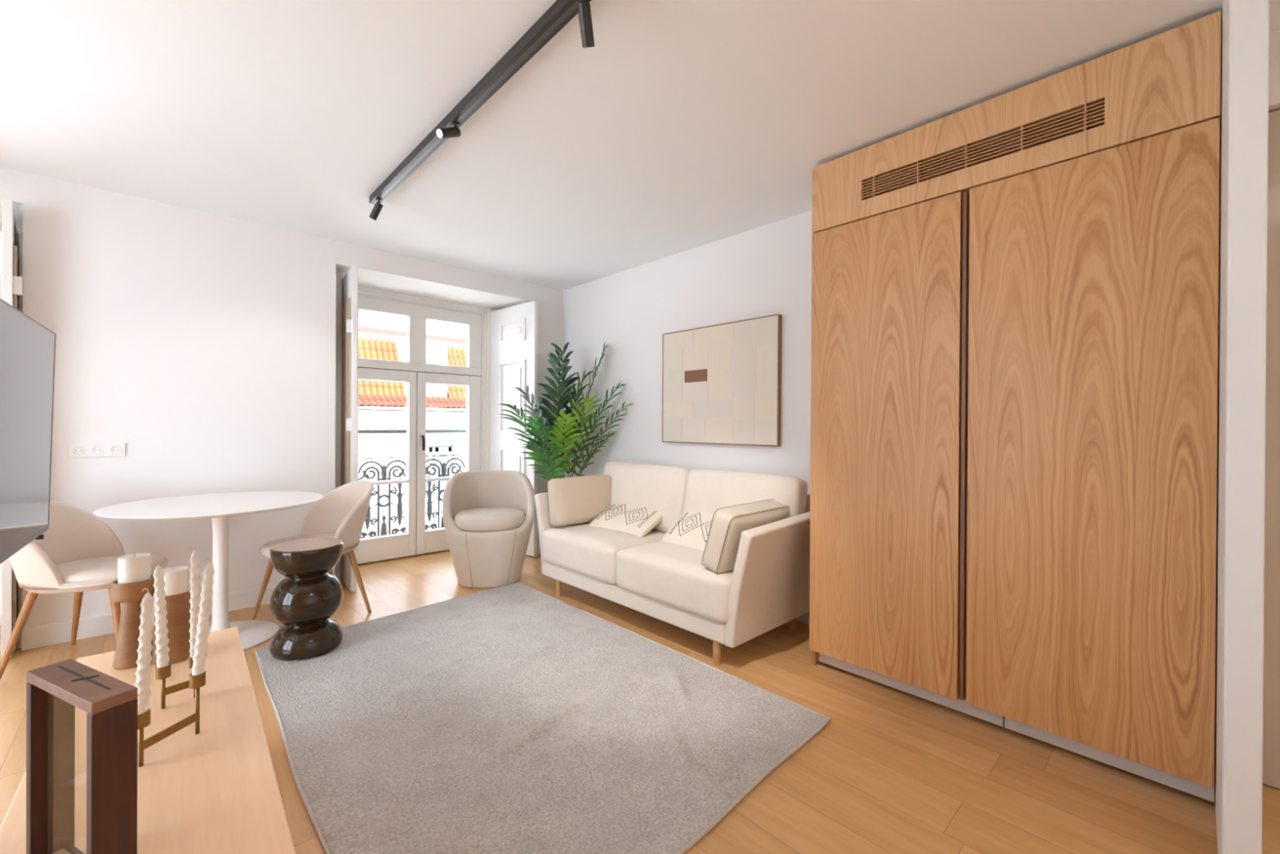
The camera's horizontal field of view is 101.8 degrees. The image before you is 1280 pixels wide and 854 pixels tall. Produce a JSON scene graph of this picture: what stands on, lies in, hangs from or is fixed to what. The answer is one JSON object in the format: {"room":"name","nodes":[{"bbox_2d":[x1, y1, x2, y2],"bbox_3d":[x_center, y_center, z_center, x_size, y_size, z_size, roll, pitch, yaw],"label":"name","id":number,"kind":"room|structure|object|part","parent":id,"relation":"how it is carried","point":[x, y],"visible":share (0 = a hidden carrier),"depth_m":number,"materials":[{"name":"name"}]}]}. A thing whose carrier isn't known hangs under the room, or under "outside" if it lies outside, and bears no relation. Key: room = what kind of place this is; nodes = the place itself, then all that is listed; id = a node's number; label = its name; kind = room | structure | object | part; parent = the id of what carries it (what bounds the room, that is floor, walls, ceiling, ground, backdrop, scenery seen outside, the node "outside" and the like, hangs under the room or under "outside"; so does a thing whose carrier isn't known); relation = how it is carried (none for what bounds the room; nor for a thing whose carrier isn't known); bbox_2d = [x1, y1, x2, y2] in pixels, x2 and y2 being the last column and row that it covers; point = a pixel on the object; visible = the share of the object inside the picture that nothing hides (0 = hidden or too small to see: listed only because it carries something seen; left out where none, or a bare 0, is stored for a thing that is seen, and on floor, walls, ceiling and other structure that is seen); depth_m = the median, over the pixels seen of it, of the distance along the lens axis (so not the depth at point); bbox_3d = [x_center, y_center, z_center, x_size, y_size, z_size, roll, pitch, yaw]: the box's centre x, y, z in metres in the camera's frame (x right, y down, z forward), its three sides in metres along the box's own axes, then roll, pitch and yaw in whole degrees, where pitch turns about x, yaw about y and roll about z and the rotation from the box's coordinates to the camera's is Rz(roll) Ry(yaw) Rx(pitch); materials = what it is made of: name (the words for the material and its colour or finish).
{"room":"living room","nodes":[
{"label":"living room","id":0,"kind":"room"},
{"bbox_2d":[0,167,563,648],"bbox_3d":[-2.920,-0.084,3.572,5.623,2.515,0.753,0,0,-43],"label":"wall","id":1,"kind":"structure","parent":0,"point":[207,345],"depth_m":3.21,"materials":[{"name":"white paint"}]},
{"bbox_2d":[0,198,22,658],"bbox_3d":[-4.019,-0.005,2.397,1.613,2.352,0.846,0,0,-43],"label":"window","id":2,"kind":"structure","parent":1,"relation":"in","point":[11,284],"depth_m":2.62,"materials":[{"name":"white paint"}]},
{"bbox_3d":[-3.441,0.583,2.810,0.400,0.780,0.014,0,0,41],"label":"raised panel","id":3,"kind":"part","parent":2,"relation":"part of","materials":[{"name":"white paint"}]},
{"bbox_3d":[-3.433,-0.907,2.806,0.400,0.200,0.014,0,0,41],"label":"raised panel","id":4,"kind":"part","parent":2,"relation":"part of","materials":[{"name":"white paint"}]},
{"bbox_2d":[13,245,18,650],"bbox_3d":[-3.441,0.108,2.875,0.649,2.070,0.010,0,0,41],"label":"shutter","id":5,"kind":"object","parent":2,"relation":"attached to","point":[15,258],"depth_m":2.66,"materials":[{"name":"white wood"}]},
{"bbox_2d":[68,443,125,457],"bbox_3d":[-3.049,0.130,2.928,0.219,0.074,0.013,0,0,-43],"label":"power socket","id":6,"kind":"object","parent":1,"relation":"attached to","point":[83,450],"visible":1,"depth_m":2.92,"materials":[{"name":"white plastic"}]},
{"bbox_2d":[21,540,540,650],"bbox_3d":[-2.007,1.122,3.911,3.423,0.113,0.014,0,0,-43],"label":"baseboard","id":7,"kind":"structure","parent":1,"relation":"attached to","point":[33,637],"depth_m":2.90,"materials":[{"name":"white paint"}]},
{"bbox_2d":[340,266,538,591],"bbox_3d":[-1.785,0.002,4.489,1.613,2.352,0.846,0,0,-43],"label":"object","id":8,"kind":"structure","parent":1,"relation":"in","point":[502,345],"depth_m":4.76,"materials":[{"name":"white paint"}]},
{"bbox_2d":[340,297,351,587],"bbox_3d":[-2.275,0.112,3.967,0.010,2.070,0.647,0,0,-38],"label":"shutter","id":9,"kind":"object","parent":8,"relation":"attached to","point":[346,306],"depth_m":3.80,"materials":[{"name":"white wood"}]},
{"bbox_2d":[342,266,357,591],"bbox_3d":[-2.249,0.012,3.974,0.034,2.306,0.727,0,0,-38],"label":"shutter","id":10,"kind":"object","parent":8,"relation":"attached to","point":[349,282],"depth_m":3.71,"materials":[{"name":"white paint"}]},
{"bbox_2d":[357,295,481,376],"bbox_3d":[-2.040,-0.808,4.762,1.220,0.602,0.070,0,0,-43],"label":"transom window","id":11,"kind":"structure","parent":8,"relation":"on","point":[417,314],"depth_m":4.75,"materials":[{"name":"glass"}]},
{"bbox_3d":[-1.994,0.116,4.757,0.036,0.140,0.012,0,0,-43],"label":"handle plate","id":12,"kind":"part","parent":8,"relation":"part of","materials":[{"name":"white paint"}]},
{"bbox_3d":[-1.975,0.143,4.736,0.025,0.136,0.068,0,0,-43],"label":"handle","id":13,"kind":"part","parent":8,"relation":"part of","materials":[{"name":"black metal"}]},
{"bbox_3d":[-2.030,0.000,4.741,1.600,2.352,0.145,0,0,-43],"label":"frame","id":14,"kind":"part","parent":8,"relation":"part of","materials":[{"name":"white paint"}]},
{"bbox_3d":[-1.208,0.590,4.902,0.400,0.780,0.014,0,0,41],"label":"raised panel","id":15,"kind":"part","parent":8,"relation":"part of","materials":[{"name":"white paint"}]},
{"bbox_3d":[-1.203,-0.280,4.899,0.400,0.680,0.014,0,0,41],"label":"raised panel","id":16,"kind":"part","parent":8,"relation":"part of","materials":[{"name":"white paint"}]},
{"bbox_3d":[-1.199,-0.900,4.898,0.400,0.200,0.014,0,0,41],"label":"raised panel","id":17,"kind":"part","parent":8,"relation":"part of","materials":[{"name":"white paint"}]},
{"bbox_2d":[489,301,537,556],"bbox_3d":[-1.216,0.015,4.942,0.729,2.306,0.034,0,0,41],"label":"shutter","id":18,"kind":"object","parent":8,"relation":"attached to","point":[513,330],"depth_m":4.89,"materials":[{"name":"white paint"}]},
{"bbox_2d":[0,0,1279,290],"bbox_3d":[-0.304,-1.469,0.786,5.623,0.300,8.380,0,0,-43],"label":"ceiling","id":19,"kind":"structure","parent":0,"point":[686,125],"depth_m":2.11,"materials":[{"name":"white paint"}]},
{"bbox_2d":[368,0,591,204],"bbox_3d":[0.118,-1.296,1.244,0.048,0.042,4.870,0,0,-43],"label":"track","id":20,"kind":"object","parent":19,"relation":"attached to","point":[561,12],"visible":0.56,"depth_m":1.95,"materials":[{"name":"black metal"}]},
{"bbox_2d":[368,198,382,220],"bbox_3d":[-1.498,-1.232,2.955,0.084,0.114,0.038,0,0,19],"label":"spotlight","id":21,"kind":"object","parent":20,"relation":"attached to","point":[378,206],"visible":1,"depth_m":2.94,"materials":[{"name":"black metal"}]},
{"bbox_2d":[435,121,460,138],"bbox_3d":[-0.800,-1.234,2.174,0.041,0.096,0.109,0,0,32],"label":"spotlight","id":22,"kind":"object","parent":20,"relation":"attached to","point":[446,132],"visible":1,"depth_m":2.16,"materials":[{"name":"black metal"}]},
{"bbox_2d":[577,0,595,48],"bbox_3d":[-0.163,-1.217,1.571,0.043,0.121,0.090,0,0,7],"label":"spotlight","id":23,"kind":"object","parent":20,"relation":"attached to","point":[584,7],"visible":1,"depth_m":1.56,"materials":[{"name":"black metal"}]},
{"bbox_2d":[0,549,1279,853],"bbox_3d":[-0.320,1.256,0.793,5.623,0.120,8.380,0,0,-43],"label":"floor","id":24,"kind":"structure","parent":0,"point":[891,771],"depth_m":1.79,"materials":[{"name":"brown wood"}]},
{"bbox_2d":[0,500,168,679],"bbox_3d":[-2.805,0.767,2.643,0.608,0.824,0.514,0,0,-17],"label":"dining chair","id":25,"kind":"object","parent":24,"relation":"on","point":[78,553],"visible":0.59,"depth_m":2.62,"materials":[{"name":"beige fabric"}]},
{"bbox_3d":[-2.894,0.973,2.417,0.036,0.412,0.147,0,0,24],"label":"leg","id":26,"kind":"part","parent":25,"relation":"part of","materials":[{"name":"brown wood"}]},
{"bbox_3d":[-3.004,0.971,2.785,0.147,0.412,0.036,0,0,33],"label":"leg","id":27,"kind":"part","parent":25,"relation":"part of","materials":[{"name":"brown wood"}]},
{"bbox_3d":[-2.744,0.724,2.661,0.480,0.067,0.428,0,0,-17],"label":"seat","id":28,"kind":"part","parent":25,"relation":"part of","materials":[{"name":"beige fabric"}]},
{"bbox_3d":[-2.537,0.975,2.523,0.147,0.412,0.036,0,0,33],"label":"leg","id":29,"kind":"part","parent":25,"relation":"part of","materials":[{"name":"brown wood"}]},
{"bbox_2d":[0,626,295,853],"bbox_3d":[-0.991,0.956,1.059,0.406,0.469,1.830,0,0,-41],"label":"sideboard","id":30,"kind":"object","parent":24,"relation":"on","point":[215,789],"visible":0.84,"depth_m":1.08,"materials":[{"name":"brown wood"}]},
{"bbox_2d":[0,297,56,564],"bbox_3d":[-1.504,0.215,1.158,0.121,1.005,1.101,0,0,-40],"label":"television","id":31,"kind":"object","parent":30,"relation":"on","point":[27,347],"visible":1,"depth_m":1.35,"materials":[{"name":"black glass"}]},
{"bbox_2d":[26,658,137,853],"bbox_3d":[-0.873,0.557,0.812,0.227,0.330,0.051,0,0,25],"label":"lantern","id":32,"kind":"object","parent":30,"relation":"on","point":[53,691],"visible":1,"depth_m":0.80,"materials":[{"name":"brown wood"}]},
{"bbox_2d":[111,574,154,669],"bbox_3d":[-1.539,0.590,1.585,0.100,0.254,0.100,0,0,-43],"label":"holder","id":33,"kind":"object","parent":30,"relation":"on","point":[131,595],"visible":0.73,"depth_m":1.55,"materials":[{"name":"brown wood"}]},
{"bbox_3d":[-1.539,0.618,1.585,0.094,0.198,0.094,0,0,-43],"label":"stem","id":34,"kind":"part","parent":33,"relation":"part of","materials":[{"name":"brown wood"}]},
{"bbox_2d":[111,574,154,602],"bbox_3d":[-1.538,0.491,1.585,0.100,0.056,0.100,0,0,-43],"label":"cup","id":35,"kind":"object","parent":33,"relation":"on","point":[129,592],"depth_m":1.55,"materials":[{"name":"brown wood"}]},
{"bbox_2d":[117,552,151,583],"bbox_3d":[-1.538,0.439,1.584,0.073,0.110,0.073,0,0,-43],"label":"pillar candle","id":36,"kind":"object","parent":33,"relation":"in","point":[134,567],"visible":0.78,"depth_m":1.56,"materials":[{"name":"beige wax"}]},
{"bbox_2d":[151,588,191,665],"bbox_3d":[-1.447,0.614,1.616,0.100,0.206,0.100,0,0,-43],"label":"holder","id":37,"kind":"object","parent":30,"relation":"on","point":[177,606],"visible":0.47,"depth_m":1.59,"materials":[{"name":"brown wood"}]},
{"bbox_2d":[162,565,189,595],"bbox_3d":[-1.446,0.477,1.615,0.074,0.088,0.074,0,0,-43],"label":"pillar candle","id":38,"kind":"object","parent":37,"relation":"in","point":[176,579],"visible":0.79,"depth_m":1.60,"materials":[{"name":"beige wax"}]},
{"bbox_2d":[137,655,205,766],"bbox_3d":[-1.113,0.649,1.254,0.114,0.142,0.328,0,0,-35],"label":"candle holder","id":39,"kind":"object","parent":30,"relation":"on","point":[195,682],"visible":0.78,"depth_m":1.21,"materials":[{"name":"brown metal"}]},
{"bbox_3d":[-1.062,0.676,1.108,0.008,0.088,0.008,0,0,-43],"label":"post","id":40,"kind":"part","parent":39,"relation":"part of","materials":[{"name":"brown metal"}]},
{"bbox_2d":[134,587,154,715],"bbox_3d":[-1.059,0.480,1.111,0.032,0.274,0.027,0,0,-43],"label":"taper candle","id":41,"kind":"object","parent":39,"relation":"on","point":[144,671],"visible":0.88,"depth_m":1.11,"materials":[{"name":"beige wax"}]},
{"bbox_2d":[137,707,151,728],"bbox_3d":[-1.062,0.621,1.108,0.030,0.030,0.030,0,0,-43],"label":"cup","id":42,"kind":"object","parent":39,"relation":"on","point":[144,719],"depth_m":1.10,"materials":[{"name":"brown metal"}]},
{"bbox_2d":[152,560,169,667],"bbox_3d":[-1.222,0.481,1.329,0.032,0.280,0.027,0,0,-43],"label":"taper candle","id":43,"kind":"object","parent":39,"relation":"on","point":[162,650],"visible":1,"depth_m":1.32,"materials":[{"name":"beige wax"}]},
{"bbox_3d":[-1.220,0.677,1.332,0.008,0.084,0.008,0,0,-43],"label":"post","id":44,"kind":"part","parent":39,"relation":"part of","materials":[{"name":"brown metal"}]},
{"bbox_2d":[155,662,171,679],"bbox_3d":[-1.220,0.625,1.332,0.030,0.030,0.030,0,0,-43],"label":"cup","id":45,"kind":"object","parent":39,"relation":"on","point":[162,673],"depth_m":1.32,"materials":[{"name":"brown metal"}]},
{"bbox_2d":[188,655,193,668],"bbox_3d":[-1.184,0.623,1.387,0.030,0.030,0.030,0,0,-43],"label":"cup","id":46,"kind":"object","parent":39,"relation":"on","point":[190,660],"depth_m":1.37,"materials":[{"name":"brown metal"}]},
{"bbox_2d":[189,546,201,657],"bbox_3d":[-1.184,0.468,1.387,0.028,0.302,0.027,0,0,-3],"label":"taper candle","id":47,"kind":"object","parent":39,"relation":"on","point":[195,599],"visible":0.77,"depth_m":1.38,"materials":[{"name":"beige wax"}]},
{"bbox_3d":[-1.041,0.663,1.225,0.008,0.116,0.008,0,0,-43],"label":"post","id":48,"kind":"part","parent":39,"relation":"part of","materials":[{"name":"brown metal"}]},
{"bbox_2d":[189,670,205,688],"bbox_3d":[-1.041,0.594,1.225,0.030,0.030,0.030,0,0,-43],"label":"cup","id":49,"kind":"object","parent":39,"relation":"on","point":[196,682],"depth_m":1.21,"materials":[{"name":"brown metal"}]},
{"bbox_2d":[191,557,214,675],"bbox_3d":[-1.034,0.450,1.233,0.027,0.280,0.043,0,0,36],"label":"taper candle","id":50,"kind":"object","parent":39,"relation":"on","point":[201,646],"visible":1,"depth_m":1.23,"materials":[{"name":"beige wax"}]},
{"bbox_2d":[93,490,324,649],"bbox_3d":[-2.324,0.797,2.885,0.974,0.763,0.974,0,0,-43],"label":"round table","id":51,"kind":"object","parent":24,"relation":"on","point":[220,507],"visible":0.77,"depth_m":2.85,"materials":[{"name":"white paint"}]},
{"bbox_2d":[251,480,373,618],"bbox_3d":[-2.024,0.770,3.287,0.514,0.824,0.608,0,0,35],"label":"dining chair","id":52,"kind":"object","parent":24,"relation":"on","point":[341,513],"visible":0.54,"depth_m":3.37,"materials":[{"name":"beige fabric"}]},
{"bbox_3d":[-2.311,0.974,3.213,0.147,0.412,0.036,0,0,-6],"label":"leg","id":53,"kind":"part","parent":52,"relation":"part of","materials":[{"name":"brown wood"}]},
{"bbox_3d":[-2.060,0.726,3.234,0.428,0.067,0.480,0,0,35],"label":"seat","id":54,"kind":"part","parent":52,"relation":"part of","materials":[{"name":"beige fabric"}]},
{"bbox_3d":[-1.782,0.977,3.300,0.147,0.412,0.036,0,0,-6],"label":"leg","id":55,"kind":"part","parent":52,"relation":"part of","materials":[{"name":"brown wood"}]},
{"bbox_2d":[442,470,535,588],"bbox_3d":[-1.169,0.772,4.047,0.692,0.820,0.671,0,0,-18],"label":"armchair","id":56,"kind":"object","parent":24,"relation":"on","point":[488,516],"visible":1,"depth_m":3.87,"materials":[{"name":"taupe leather"},{"name":"black plastic"}]},
{"bbox_2d":[453,506,524,531],"bbox_3d":[-1.148,0.696,3.986,0.524,0.113,0.536,0,0,-18],"label":"seat cushion","id":57,"kind":"object","parent":56,"relation":"on","point":[496,518],"depth_m":3.81,"materials":[{"name":"beige fabric"}]},
{"bbox_2d":[254,582,831,853],"bbox_3d":[-0.668,1.171,2.442,1.681,0.036,2.535,0,0,-43],"label":"rug","id":58,"kind":"object","parent":24,"relation":"on","point":[517,717],"visible":0.98,"depth_m":2.02,"materials":[{"name":"grey carpet"}]},
{"bbox_2d":[269,537,343,660],"bbox_3d":[-1.755,0.894,2.748,0.328,0.552,0.328,0,0,-43],"label":"stool","id":59,"kind":"object","parent":58,"relation":"on","point":[305,600],"visible":1,"depth_m":2.64,"materials":[{"name":"brown ceramic"}]},
{"bbox_2d":[497,341,632,481],"bbox_3d":[-0.656,0.218,4.398,1.084,1.932,0.662,0,0,-19],"label":"potted palm","id":60,"kind":"object","parent":24,"relation":"on","point":[564,430],"visible":0.9,"depth_m":4.37,"materials":[{"name":"green plant"}]},
{"bbox_2d":[534,461,810,665],"bbox_3d":[0.150,0.734,3.409,0.836,0.914,1.910,0,0,-43],"label":"sofa","id":61,"kind":"object","parent":24,"relation":"on","point":[767,588],"visible":0.75,"depth_m":2.97,"materials":[{"name":"beige fabric"}]},
{"bbox_3d":[-0.572,1.125,3.652,0.044,0.122,0.044,0,0,-43],"label":"leg","id":62,"kind":"part","parent":61,"relation":"part of","materials":[{"name":"brown wood"}]},
{"bbox_3d":[-0.451,0.764,4.044,0.765,0.610,0.163,0,0,-43],"label":"armrest","id":63,"kind":"part","parent":61,"relation":"part of","materials":[{"name":"beige fabric"}]},
{"bbox_2d":[547,474,611,525],"bbox_3d":[-0.428,0.539,3.885,0.558,0.345,0.178,0,0,-43],"label":"cushion","id":64,"kind":"object","parent":61,"relation":"on","point":[580,499],"visible":0.9,"depth_m":3.77,"materials":[{"name":"beige fabric"}]},
{"bbox_2d":[542,521,666,584],"bbox_3d":[-0.211,0.852,3.660,0.652,0.279,0.822,0,0,-43],"label":"seat cushion","id":65,"kind":"object","parent":61,"relation":"on","point":[584,553],"depth_m":3.43,"materials":[{"name":"beige fabric"}]},
{"bbox_2d":[589,503,662,537],"bbox_3d":[-0.088,0.655,3.705,0.530,0.177,0.288,0,0,44],"label":"lumbar cushion","id":66,"kind":"object","parent":61,"relation":"on","point":[637,521],"visible":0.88,"depth_m":3.61,"materials":[{"name":"beige fabric"}]},
{"bbox_2d":[604,461,691,533],"bbox_3d":[0.029,0.510,3.869,0.246,0.470,0.886,0,0,-43],"label":"cushion","id":67,"kind":"object","parent":61,"relation":"on","point":[662,489],"depth_m":3.68,"materials":[{"name":"beige fabric"}]},
{"bbox_2d":[615,540,733,622],"bbox_3d":[0.361,0.857,3.049,0.652,0.279,0.862,0,0,-43],"label":"seat cushion","id":68,"kind":"object","parent":61,"relation":"on","point":[671,579],"depth_m":2.81,"materials":[{"name":"beige fabric"}]},
{"bbox_2d":[661,510,714,551],"bbox_3d":[0.397,0.641,3.186,0.265,0.211,0.530,0,0,-39],"label":"lumbar cushion","id":69,"kind":"object","parent":61,"relation":"on","point":[691,529],"visible":0.52,"depth_m":3.20,"materials":[{"name":"beige fabric"}]},
{"bbox_3d":[0.388,1.133,2.627,0.044,0.122,0.044,0,0,-43],"label":"leg","id":70,"kind":"part","parent":61,"relation":"part of","materials":[{"name":"brown wood"}]},
{"bbox_2d":[682,468,807,517],"bbox_3d":[0.620,0.515,3.239,0.246,0.470,0.843,0,0,-43],"label":"cushion","id":71,"kind":"object","parent":61,"relation":"on","point":[703,490],"depth_m":3.17,"materials":[{"name":"beige fabric"}]},
{"bbox_2d":[701,498,789,574],"bbox_3d":[0.578,0.578,2.796,0.571,0.337,0.222,0,0,-43],"label":"cushion","id":72,"kind":"object","parent":61,"relation":"on","point":[727,524],"visible":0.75,"depth_m":2.61,"materials":[{"name":"fabric"}]},
{"bbox_3d":[0.744,0.774,2.769,0.765,0.610,0.163,0,0,-43],"label":"armrest","id":73,"kind":"part","parent":61,"relation":"part of","materials":[{"name":"beige fabric"}]},
{"bbox_3d":[0.900,1.135,3.072,0.044,0.122,0.044,0,0,-43],"label":"leg","id":74,"kind":"part","parent":61,"relation":"part of","materials":[{"name":"brown wood"}]},
{"bbox_3d":[0.427,0.723,3.667,0.080,0.660,1.660,0,0,-43],"label":"frame","id":75,"kind":"part","parent":61,"relation":"part of","materials":[{"name":"beige fabric"}]},
{"bbox_2d":[808,10,1221,801],"bbox_3d":[1.509,-0.053,2.284,0.516,2.512,1.365,0,0,-43],"label":"wardrobe","id":76,"kind":"object","parent":24,"relation":"on","point":[1013,505],"visible":1,"depth_m":1.94,"materials":[{"name":"brown wood"}]},
{"bbox_3d":[1.087,0.077,2.375,0.024,2.080,0.656,0,0,-43],"label":"door","id":77,"kind":"part","parent":76,"relation":"part of","materials":[{"name":"brown wood"}]},
{"bbox_2d":[861,100,1104,199],"bbox_3d":[1.350,-1.098,2.140,0.079,0.115,0.867,0,0,-43],"label":"air vent","id":78,"kind":"object","parent":76,"relation":"attached to","point":[1072,121],"depth_m":2.06,"materials":[{"name":"brown wood"}]},
{"bbox_3d":[1.564,0.081,1.866,0.024,2.080,0.676,0,0,-43],"label":"door","id":79,"kind":"part","parent":76,"relation":"part of","materials":[{"name":"brown wood"}]},
{"bbox_2d":[562,210,813,493],"bbox_3d":[1.924,-0.053,2.368,0.200,2.515,7.627,0,0,-43],"label":"wall","id":80,"kind":"structure","parent":0,"point":[766,270],"depth_m":3.88,"materials":[{"name":"white paint"}]},
{"bbox_2d":[662,314,782,446],"bbox_3d":[0.536,-0.299,3.679,0.033,0.839,1.028,0,0,-43],"label":"painting","id":81,"kind":"object","parent":80,"relation":"attached to","point":[722,383],"visible":1,"depth_m":3.61,"materials":[{"name":"beige fabric"}]},
{"bbox_2d":[795,611,809,624],"bbox_3d":[0.227,1.134,4.019,0.014,0.113,2.883,0,0,-43],"label":"baseboard","id":82,"kind":"structure","parent":80,"relation":"attached to","point":[805,618],"depth_m":3.17,"materials":[{"name":"white paint"}]},
{"bbox_2d":[1213,0,1269,853],"bbox_3d":[1.814,-0.051,1.588,1.028,2.515,0.062,0,0,-43],"label":"wall","id":83,"kind":"structure","parent":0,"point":[1245,24],"depth_m":1.24,"materials":[{"name":"grey paint"}]},
{"bbox_2d":[1268,28,1279,112],"bbox_3d":[3.184,-0.041,0.714,0.223,2.515,3.088,0,0,-43],"label":"wall","id":84,"kind":"structure","parent":0,"point":[1274,36],"depth_m":1.72,"materials":[{"name":"white paint"}]},
{"bbox_2d":[1262,109,1279,788],"bbox_3d":[2.454,0.076,1.367,0.099,2.261,1.129,0,0,-43],"label":"door","id":85,"kind":"structure","parent":84,"relation":"in","point":[1271,699],"depth_m":1.74,"materials":[{"name":"brown wood"}]},
{"bbox_3d":[-3.339,1.260,4.145,6.000,0.140,0.640,0,0,-43],"label":"balcony slab","id":86,"kind":"object","parent":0,"visible":0},
{"bbox_2d":[358,429,466,538],"bbox_3d":[-2.411,0.609,5.283,2.608,1.166,0.066,0,0,-43],"label":"balcony railing","id":87,"kind":"object","parent":86,"relation":"on","point":[384,531],"visible":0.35,"depth_m":5.24,"materials":[{"name":"metal"}]},
{"bbox_3d":[-2.448,0.304,5.245,2.500,0.012,0.016,0,0,-43],"label":"rail","id":88,"kind":"part","parent":87,"relation":"part of","materials":[{"name":"metal"}]},
{"bbox_3d":[-2.447,0.045,5.245,2.500,0.038,0.050,0,0,-43],"label":"handrail","id":89,"kind":"part","parent":87,"relation":"part of","materials":[{"name":"grey metal"}]},
{"label":"outside","id":90,"kind":"structure","parent":0,"visible":0},
{"bbox_3d":[-15.674,9.167,16.700,80.000,0.200,34.300,0,0,-43],"label":"street","id":91,"kind":"object","parent":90,"visible":0},
{"bbox_2d":[358,325,466,537],"bbox_3d":[-9.344,3.134,14.351,38.000,11.950,4.514,0,0,-43],"label":"window view","id":92,"kind":"object","parent":91,"relation":"on","point":[382,405],"visible":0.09,"depth_m":14.74,"materials":[{"name":"white paint"}]},
{"bbox_3d":[-8.023,-0.410,12.953,38.000,0.140,0.120,0,0,-43],"label":"cornice","id":93,"kind":"part","parent":92,"relation":"part of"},
{"bbox_3d":[-6.196,-1.565,15.169,0.800,1.100,0.090,0,0,-43],"label":"dormer frame","id":94,"kind":"part","parent":92,"relation":"part of","materials":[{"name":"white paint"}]},
{"bbox_3d":[-5.931,1.277,14.971,1.020,1.380,0.015,0,0,-43],"label":"sash","id":95,"kind":"part","parent":92,"relation":"part of","materials":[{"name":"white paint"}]}
]}

